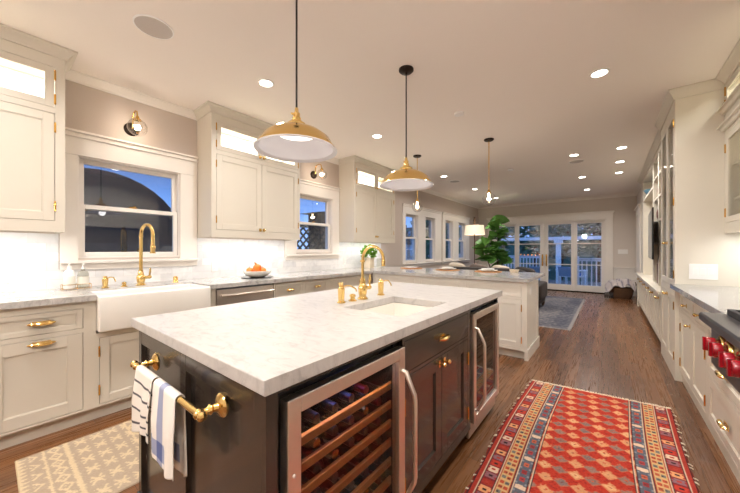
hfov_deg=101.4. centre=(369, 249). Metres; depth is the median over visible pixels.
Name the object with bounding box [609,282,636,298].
wicker basket
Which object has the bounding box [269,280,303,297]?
base cabinet
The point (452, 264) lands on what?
throw pillow
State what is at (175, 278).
air gap
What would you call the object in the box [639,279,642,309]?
base cabinet
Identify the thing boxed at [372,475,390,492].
wooden shelf
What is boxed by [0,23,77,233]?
upper cabinet
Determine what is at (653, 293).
base cabinet
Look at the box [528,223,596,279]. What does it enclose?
tree
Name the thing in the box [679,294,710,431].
base cabinet
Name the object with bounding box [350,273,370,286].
base cabinet
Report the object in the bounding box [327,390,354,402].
wine bottle
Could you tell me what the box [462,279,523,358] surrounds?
base cabinet
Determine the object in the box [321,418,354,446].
wine bottle
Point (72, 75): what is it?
trim
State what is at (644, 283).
base cabinet
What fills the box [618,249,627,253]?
switch plate
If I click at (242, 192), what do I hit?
upper cabinet
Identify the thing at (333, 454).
wine bottle
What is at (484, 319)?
beverage fridge
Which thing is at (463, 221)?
window
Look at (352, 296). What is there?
switch
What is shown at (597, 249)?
tree
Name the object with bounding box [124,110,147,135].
wall sconce
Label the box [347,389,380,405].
wine bottle
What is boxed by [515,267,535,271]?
throw pillow
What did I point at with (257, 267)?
fruit
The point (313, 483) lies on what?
wooden shelf
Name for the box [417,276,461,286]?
base cabinet
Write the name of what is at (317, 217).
house
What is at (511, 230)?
tree
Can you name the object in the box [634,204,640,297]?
door
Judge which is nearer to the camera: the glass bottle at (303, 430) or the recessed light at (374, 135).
the glass bottle at (303, 430)
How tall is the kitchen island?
0.873 m
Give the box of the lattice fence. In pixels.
[297,225,324,248]
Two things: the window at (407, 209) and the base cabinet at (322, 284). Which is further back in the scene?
the window at (407, 209)
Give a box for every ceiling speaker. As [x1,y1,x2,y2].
[133,14,173,39]
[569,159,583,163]
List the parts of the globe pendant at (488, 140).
rod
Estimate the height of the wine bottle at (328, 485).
0.071 m
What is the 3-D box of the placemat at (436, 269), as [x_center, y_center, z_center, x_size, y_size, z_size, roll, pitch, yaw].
[1.246,0.316,4.852,0.380,0.008,0.380,0,0,38]
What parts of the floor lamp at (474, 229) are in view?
lamp shade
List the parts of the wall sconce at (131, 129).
arm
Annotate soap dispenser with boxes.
[101,276,115,287]
[337,284,356,303]
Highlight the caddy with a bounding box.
[61,283,91,289]
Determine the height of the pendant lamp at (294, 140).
0.967 m
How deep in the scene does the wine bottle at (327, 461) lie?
1.15 m
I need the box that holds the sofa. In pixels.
[454,266,547,308]
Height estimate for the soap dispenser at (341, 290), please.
0.114 m
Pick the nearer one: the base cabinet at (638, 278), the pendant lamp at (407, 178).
the pendant lamp at (407, 178)
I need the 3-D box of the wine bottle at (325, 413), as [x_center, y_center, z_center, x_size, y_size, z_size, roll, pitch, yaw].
[-0.185,0.625,1.203,0.302,0.071,0.071,0,0,38]
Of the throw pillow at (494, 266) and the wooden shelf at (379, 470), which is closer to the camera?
the wooden shelf at (379, 470)
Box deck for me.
[538,280,600,285]
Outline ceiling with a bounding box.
[0,0,739,205]
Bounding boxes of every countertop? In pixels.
[0,266,544,309]
[131,282,501,396]
[670,284,739,313]
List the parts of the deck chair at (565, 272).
backrest, leg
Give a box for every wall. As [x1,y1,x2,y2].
[0,79,477,283]
[478,196,636,279]
[637,189,640,203]
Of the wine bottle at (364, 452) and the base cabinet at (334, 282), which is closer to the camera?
the wine bottle at (364, 452)
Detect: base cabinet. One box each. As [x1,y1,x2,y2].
[0,301,95,449]
[94,327,138,418]
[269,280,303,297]
[304,278,328,293]
[329,276,349,289]
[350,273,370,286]
[373,273,416,283]
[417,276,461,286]
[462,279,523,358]
[524,279,539,360]
[637,277,639,303]
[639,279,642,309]
[642,281,645,314]
[645,284,650,323]
[649,289,655,332]
[654,293,660,341]
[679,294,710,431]
[707,311,739,483]
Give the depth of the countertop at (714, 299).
2.13 m
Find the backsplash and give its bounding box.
[0,232,380,292]
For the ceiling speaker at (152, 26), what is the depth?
2.04 m
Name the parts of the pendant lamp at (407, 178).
lamp shade, cord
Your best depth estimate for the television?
4.02 m
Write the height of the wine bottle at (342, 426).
0.071 m
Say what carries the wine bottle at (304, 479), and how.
in the wine fridge at (383, 371)
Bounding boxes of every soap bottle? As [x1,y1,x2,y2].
[63,263,75,288]
[77,264,88,287]
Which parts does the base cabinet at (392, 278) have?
drawer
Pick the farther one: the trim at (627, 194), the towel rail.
the trim at (627, 194)
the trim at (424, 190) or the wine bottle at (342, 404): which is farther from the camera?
the trim at (424, 190)
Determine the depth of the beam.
11.59 m
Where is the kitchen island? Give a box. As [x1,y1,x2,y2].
[137,298,497,492]
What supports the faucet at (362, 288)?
on the island countertop at (270, 346)
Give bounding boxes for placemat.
[436,269,458,270]
[475,270,501,272]
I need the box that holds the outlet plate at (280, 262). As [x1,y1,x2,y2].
[278,260,282,267]
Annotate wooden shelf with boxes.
[301,381,390,445]
[301,400,390,472]
[301,419,390,492]
[325,437,390,492]
[351,456,390,492]
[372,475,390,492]
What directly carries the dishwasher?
on the floor
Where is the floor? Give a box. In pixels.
[0,290,739,492]
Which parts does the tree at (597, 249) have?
crown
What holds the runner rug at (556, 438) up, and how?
on the floor
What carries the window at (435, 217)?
in the wall at (87, 109)
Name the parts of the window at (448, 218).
sash, sill, head moulding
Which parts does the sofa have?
backrest, frame, armrest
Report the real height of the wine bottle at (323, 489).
0.071 m
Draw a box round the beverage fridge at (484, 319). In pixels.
[466,300,498,438]
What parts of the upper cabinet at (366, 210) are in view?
glass door, door, crown moulding, frame, glass door, door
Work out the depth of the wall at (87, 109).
3.14 m
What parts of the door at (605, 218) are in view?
panel, panel, head moulding, panel, panel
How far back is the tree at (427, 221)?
15.05 m
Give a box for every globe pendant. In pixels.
[412,155,422,211]
[482,138,495,204]
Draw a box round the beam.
[501,236,600,240]
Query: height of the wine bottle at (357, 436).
0.071 m
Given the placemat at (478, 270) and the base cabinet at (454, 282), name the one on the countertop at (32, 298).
the placemat at (478, 270)
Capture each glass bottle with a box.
[301,422,305,432]
[301,446,307,458]
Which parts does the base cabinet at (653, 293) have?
door, frame, door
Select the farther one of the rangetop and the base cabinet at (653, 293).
the base cabinet at (653, 293)
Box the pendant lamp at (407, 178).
[379,65,433,190]
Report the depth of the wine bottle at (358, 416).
1.28 m
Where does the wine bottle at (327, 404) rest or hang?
in the wine fridge at (383, 371)
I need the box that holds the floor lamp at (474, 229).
[464,216,484,263]
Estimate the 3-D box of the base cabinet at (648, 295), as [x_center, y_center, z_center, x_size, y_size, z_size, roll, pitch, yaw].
[4.739,0.886,4.704,0.684,0.698,0.642,0,0,38]
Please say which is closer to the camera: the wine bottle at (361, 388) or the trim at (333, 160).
the wine bottle at (361, 388)
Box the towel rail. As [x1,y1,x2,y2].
[130,353,228,421]
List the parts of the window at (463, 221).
sash, sash, sill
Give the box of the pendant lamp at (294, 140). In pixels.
[253,0,336,162]
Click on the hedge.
(552, 273)
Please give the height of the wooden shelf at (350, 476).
0.029 m
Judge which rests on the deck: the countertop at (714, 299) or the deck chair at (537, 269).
the deck chair at (537, 269)
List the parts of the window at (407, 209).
sash, sash, sill, head moulding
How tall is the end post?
0.700 m
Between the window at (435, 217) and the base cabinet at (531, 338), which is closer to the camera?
the base cabinet at (531, 338)
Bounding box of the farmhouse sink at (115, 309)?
[90,283,210,332]
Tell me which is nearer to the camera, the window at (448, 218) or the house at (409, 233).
the window at (448, 218)
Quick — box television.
[648,207,657,258]
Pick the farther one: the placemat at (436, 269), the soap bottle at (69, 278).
the placemat at (436, 269)
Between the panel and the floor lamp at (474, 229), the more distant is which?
the floor lamp at (474, 229)
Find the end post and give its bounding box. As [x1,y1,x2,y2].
[637,276,639,305]
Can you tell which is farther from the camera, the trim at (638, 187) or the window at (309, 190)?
the trim at (638, 187)
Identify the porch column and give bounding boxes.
[554,240,562,283]
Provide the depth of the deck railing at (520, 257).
12.60 m
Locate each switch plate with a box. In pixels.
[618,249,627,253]
[689,264,717,279]
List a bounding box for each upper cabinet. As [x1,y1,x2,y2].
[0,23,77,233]
[193,101,299,239]
[339,155,395,242]
[715,39,739,233]
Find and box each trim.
[65,69,196,120]
[326,158,338,164]
[419,189,479,208]
[479,193,635,208]
[614,267,635,286]
[634,182,640,195]
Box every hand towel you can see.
[132,365,159,443]
[151,378,186,480]
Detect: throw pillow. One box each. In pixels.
[448,262,464,266]
[469,264,485,266]
[492,265,508,267]
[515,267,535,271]
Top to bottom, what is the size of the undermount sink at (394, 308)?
0.198 m
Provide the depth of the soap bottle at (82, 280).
2.50 m
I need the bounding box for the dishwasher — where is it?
[216,284,273,305]
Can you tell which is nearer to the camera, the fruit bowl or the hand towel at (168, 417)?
the hand towel at (168, 417)
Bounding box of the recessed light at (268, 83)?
[258,79,273,87]
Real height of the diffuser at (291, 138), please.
0.004 m
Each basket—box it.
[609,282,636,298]
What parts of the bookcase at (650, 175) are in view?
crown moulding, shelving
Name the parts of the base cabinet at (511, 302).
drawer, door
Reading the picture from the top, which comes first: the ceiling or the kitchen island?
the ceiling
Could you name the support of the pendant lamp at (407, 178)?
hanging from the ceiling
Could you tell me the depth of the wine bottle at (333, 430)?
1.08 m
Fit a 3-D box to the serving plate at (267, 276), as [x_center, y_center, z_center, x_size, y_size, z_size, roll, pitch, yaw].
[-1.310,0.315,3.520,0.360,0.010,0.360,0,0,38]
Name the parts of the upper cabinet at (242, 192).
crown moulding, glass door, door, glass door, door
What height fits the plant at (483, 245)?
2.245 m
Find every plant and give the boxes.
[360,244,376,267]
[472,215,512,267]
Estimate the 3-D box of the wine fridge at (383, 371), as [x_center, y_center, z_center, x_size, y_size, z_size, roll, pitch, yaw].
[-0.257,0.801,1.206,0.692,0.808,0.610,0,0,38]
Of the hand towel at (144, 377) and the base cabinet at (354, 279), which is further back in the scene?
the base cabinet at (354, 279)
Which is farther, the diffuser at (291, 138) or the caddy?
the caddy
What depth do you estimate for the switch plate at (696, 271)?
2.75 m
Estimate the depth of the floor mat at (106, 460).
1.72 m
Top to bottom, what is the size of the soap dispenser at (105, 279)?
0.099 m
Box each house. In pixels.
[84,168,171,251]
[302,211,324,248]
[406,227,428,259]
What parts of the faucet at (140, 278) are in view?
lever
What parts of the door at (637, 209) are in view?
panel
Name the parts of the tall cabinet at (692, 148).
glass door, door, pane, frame, glass door, door, pane, crown moulding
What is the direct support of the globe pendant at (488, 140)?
hanging from the ceiling
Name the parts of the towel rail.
rail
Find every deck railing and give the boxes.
[459,254,539,279]
[577,256,600,285]
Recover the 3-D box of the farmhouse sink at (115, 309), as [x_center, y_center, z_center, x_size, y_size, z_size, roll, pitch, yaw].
[-1.843,0.460,2.572,0.412,0.260,0.772,0,0,38]
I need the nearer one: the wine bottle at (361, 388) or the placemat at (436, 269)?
the wine bottle at (361, 388)
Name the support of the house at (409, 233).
on the garden
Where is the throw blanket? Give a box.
[604,278,635,297]
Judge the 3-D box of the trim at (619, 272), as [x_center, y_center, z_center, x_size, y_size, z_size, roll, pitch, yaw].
[6.892,0.782,8.169,0.470,0.625,0.035,0,0,38]
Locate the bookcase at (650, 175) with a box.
[636,130,660,293]
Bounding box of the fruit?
[253,262,261,270]
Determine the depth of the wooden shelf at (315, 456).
1.04 m
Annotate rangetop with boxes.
[699,309,739,392]
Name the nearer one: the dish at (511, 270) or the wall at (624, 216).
the dish at (511, 270)
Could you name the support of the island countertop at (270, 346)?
on the kitchen island
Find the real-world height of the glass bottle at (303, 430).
0.070 m
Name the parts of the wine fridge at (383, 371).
handle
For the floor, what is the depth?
2.74 m
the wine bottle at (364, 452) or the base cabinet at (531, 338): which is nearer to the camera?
the wine bottle at (364, 452)
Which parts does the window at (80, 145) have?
sash, sash, sill, head moulding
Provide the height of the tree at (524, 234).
6.917 m
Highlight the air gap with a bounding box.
[173,276,177,282]
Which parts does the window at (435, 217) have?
sash, sash, head moulding, sill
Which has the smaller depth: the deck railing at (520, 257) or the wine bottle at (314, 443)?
the wine bottle at (314, 443)
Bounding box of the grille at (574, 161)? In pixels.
[569,160,583,162]
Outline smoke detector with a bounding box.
[454,111,463,116]
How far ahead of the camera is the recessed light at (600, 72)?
2.59 m
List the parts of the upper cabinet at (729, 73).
crown moulding, ledge moulding, frame, glass door, glass door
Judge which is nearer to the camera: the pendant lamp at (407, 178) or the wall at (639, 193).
the pendant lamp at (407, 178)
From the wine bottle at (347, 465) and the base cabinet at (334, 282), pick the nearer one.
the wine bottle at (347, 465)
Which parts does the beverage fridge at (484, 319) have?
handle, pane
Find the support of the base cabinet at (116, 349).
on the floor
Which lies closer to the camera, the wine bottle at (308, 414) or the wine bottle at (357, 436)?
the wine bottle at (308, 414)
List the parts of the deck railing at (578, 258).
post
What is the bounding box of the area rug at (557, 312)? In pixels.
[538,296,584,330]
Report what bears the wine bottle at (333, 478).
in the wine fridge at (383, 371)
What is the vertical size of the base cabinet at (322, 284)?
0.873 m
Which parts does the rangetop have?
knob, knob, knob, knob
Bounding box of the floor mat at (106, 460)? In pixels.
[15,420,138,492]
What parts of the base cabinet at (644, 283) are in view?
door, door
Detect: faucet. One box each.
[135,223,155,285]
[357,245,385,299]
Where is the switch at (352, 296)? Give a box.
[348,294,356,301]
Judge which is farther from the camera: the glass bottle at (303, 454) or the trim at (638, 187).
the trim at (638, 187)
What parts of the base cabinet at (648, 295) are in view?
door, door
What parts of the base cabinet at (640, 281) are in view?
door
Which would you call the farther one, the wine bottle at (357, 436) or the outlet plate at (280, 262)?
the outlet plate at (280, 262)
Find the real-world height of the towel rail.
0.072 m
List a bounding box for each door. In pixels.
[486,210,614,293]
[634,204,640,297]
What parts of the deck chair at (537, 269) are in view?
backrest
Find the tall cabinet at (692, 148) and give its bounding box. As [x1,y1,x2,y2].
[655,79,739,381]
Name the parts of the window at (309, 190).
sill, sash, sash, head moulding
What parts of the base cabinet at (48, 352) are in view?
drawer, handle, door, handle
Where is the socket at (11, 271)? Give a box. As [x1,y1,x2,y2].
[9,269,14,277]
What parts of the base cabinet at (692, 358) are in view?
drawer, door, door, drawer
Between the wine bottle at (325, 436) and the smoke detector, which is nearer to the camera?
the wine bottle at (325, 436)
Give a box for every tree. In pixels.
[426,220,459,258]
[499,227,520,249]
[512,226,557,266]
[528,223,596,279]
[577,223,600,281]
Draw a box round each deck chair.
[529,267,549,272]
[555,266,585,284]
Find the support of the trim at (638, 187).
attached to the wall at (639, 193)
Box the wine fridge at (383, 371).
[278,342,417,492]
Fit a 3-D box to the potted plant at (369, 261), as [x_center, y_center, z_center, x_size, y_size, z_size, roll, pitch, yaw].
[-0.014,0.107,5.390,0.326,0.424,0.290,0,0,-25]
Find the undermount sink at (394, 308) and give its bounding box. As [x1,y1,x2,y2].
[363,302,431,316]
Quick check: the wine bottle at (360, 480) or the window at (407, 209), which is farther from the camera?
the window at (407, 209)
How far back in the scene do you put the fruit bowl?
3.41 m
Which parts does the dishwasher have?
handle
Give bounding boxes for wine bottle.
[301,408,320,423]
[301,408,338,435]
[301,422,319,448]
[301,446,320,473]
[301,472,319,492]
[303,428,338,458]
[304,471,328,492]
[305,450,338,482]
[310,399,338,412]
[315,399,354,424]
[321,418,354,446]
[322,456,354,490]
[323,429,368,455]
[323,440,368,476]
[323,481,339,492]
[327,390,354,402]
[330,397,368,414]
[335,469,368,492]
[337,421,368,435]
[344,382,368,393]
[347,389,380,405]
[348,458,380,483]
[351,412,380,425]
[351,477,373,492]
[353,421,380,444]
[354,439,380,464]
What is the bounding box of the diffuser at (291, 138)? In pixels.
[280,136,311,140]
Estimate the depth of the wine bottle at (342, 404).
1.21 m
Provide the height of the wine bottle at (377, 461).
0.071 m
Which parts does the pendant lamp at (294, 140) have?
lamp shade, cord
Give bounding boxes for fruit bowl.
[243,270,270,276]
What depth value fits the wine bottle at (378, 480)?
1.27 m
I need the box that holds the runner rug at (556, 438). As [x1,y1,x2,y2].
[465,379,699,492]
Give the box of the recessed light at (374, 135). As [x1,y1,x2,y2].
[372,134,381,137]
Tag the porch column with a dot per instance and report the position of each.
(558, 246)
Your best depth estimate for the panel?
2.83 m
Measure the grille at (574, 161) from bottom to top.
0.005 m
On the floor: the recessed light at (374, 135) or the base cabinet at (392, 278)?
the base cabinet at (392, 278)
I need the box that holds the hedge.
[459,240,595,281]
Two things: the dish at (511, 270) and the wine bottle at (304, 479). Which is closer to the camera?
the wine bottle at (304, 479)
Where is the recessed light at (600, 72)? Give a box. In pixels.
[589,68,609,77]
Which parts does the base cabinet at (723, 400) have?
handle, handle, drawer, drawer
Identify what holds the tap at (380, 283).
on the island countertop at (270, 346)
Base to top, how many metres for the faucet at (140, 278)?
0.564 m
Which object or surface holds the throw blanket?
on the wicker basket at (618, 292)
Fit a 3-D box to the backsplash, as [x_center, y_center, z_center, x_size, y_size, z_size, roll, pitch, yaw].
[-1.520,0.092,3.877,0.008,0.455,5.600,0,0,38]
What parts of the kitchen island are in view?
panel, frame, door, drawer, knob, handle, knob, door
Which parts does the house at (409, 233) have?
pane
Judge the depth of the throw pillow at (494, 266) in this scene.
6.72 m
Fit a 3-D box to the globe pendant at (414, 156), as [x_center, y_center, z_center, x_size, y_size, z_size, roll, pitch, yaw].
[0.760,-1.062,4.867,0.170,0.905,0.170,0,0,38]
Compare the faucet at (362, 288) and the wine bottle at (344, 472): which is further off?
the faucet at (362, 288)
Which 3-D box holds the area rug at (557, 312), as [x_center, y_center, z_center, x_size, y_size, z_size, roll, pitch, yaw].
[3.136,1.230,7.004,2.840,0.006,3.840,0,0,38]
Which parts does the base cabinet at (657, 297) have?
door, door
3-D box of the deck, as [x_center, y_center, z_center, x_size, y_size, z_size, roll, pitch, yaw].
[6.196,1.765,11.717,9.200,0.940,4.330,0,0,38]
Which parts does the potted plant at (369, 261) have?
pot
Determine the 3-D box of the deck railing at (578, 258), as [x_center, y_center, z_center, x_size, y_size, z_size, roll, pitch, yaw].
[7.649,0.750,9.378,2.120,1.090,0.100,0,0,38]
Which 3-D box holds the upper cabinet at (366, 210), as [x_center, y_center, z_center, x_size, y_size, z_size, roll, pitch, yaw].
[0.002,-0.825,5.478,0.411,1.380,1.324,0,0,38]
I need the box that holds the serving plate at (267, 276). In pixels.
[241,275,272,278]
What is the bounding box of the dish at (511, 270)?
[509,269,518,272]
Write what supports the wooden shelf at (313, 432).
attached to the wine fridge at (383, 371)
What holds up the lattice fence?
on the ground
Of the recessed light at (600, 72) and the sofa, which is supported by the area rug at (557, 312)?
the sofa
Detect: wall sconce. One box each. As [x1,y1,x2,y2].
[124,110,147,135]
[310,164,326,179]
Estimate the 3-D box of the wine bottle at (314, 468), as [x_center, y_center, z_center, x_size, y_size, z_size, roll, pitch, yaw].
[-0.290,0.705,1.071,0.302,0.071,0.071,0,0,38]
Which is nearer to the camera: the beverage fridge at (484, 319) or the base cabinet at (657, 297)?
the beverage fridge at (484, 319)
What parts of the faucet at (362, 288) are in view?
lever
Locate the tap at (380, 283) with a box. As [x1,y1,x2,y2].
[377,279,391,295]
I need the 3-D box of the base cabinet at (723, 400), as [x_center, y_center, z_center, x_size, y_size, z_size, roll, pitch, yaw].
[2.247,0.798,1.532,0.662,0.873,0.870,0,0,38]
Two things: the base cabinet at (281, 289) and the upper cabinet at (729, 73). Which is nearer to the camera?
the upper cabinet at (729, 73)
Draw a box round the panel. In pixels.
[211,289,215,306]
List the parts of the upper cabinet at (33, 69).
glass door, door, crown moulding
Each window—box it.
[59,127,197,269]
[285,179,340,259]
[402,203,422,266]
[422,208,442,265]
[442,212,456,263]
[456,215,469,262]
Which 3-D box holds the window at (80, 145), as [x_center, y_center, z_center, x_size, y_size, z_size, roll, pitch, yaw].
[-2.291,-0.427,2.969,0.185,1.195,1.070,0,0,38]
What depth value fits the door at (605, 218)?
8.94 m
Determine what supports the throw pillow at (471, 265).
on the sofa
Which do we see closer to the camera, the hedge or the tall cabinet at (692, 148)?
the tall cabinet at (692, 148)

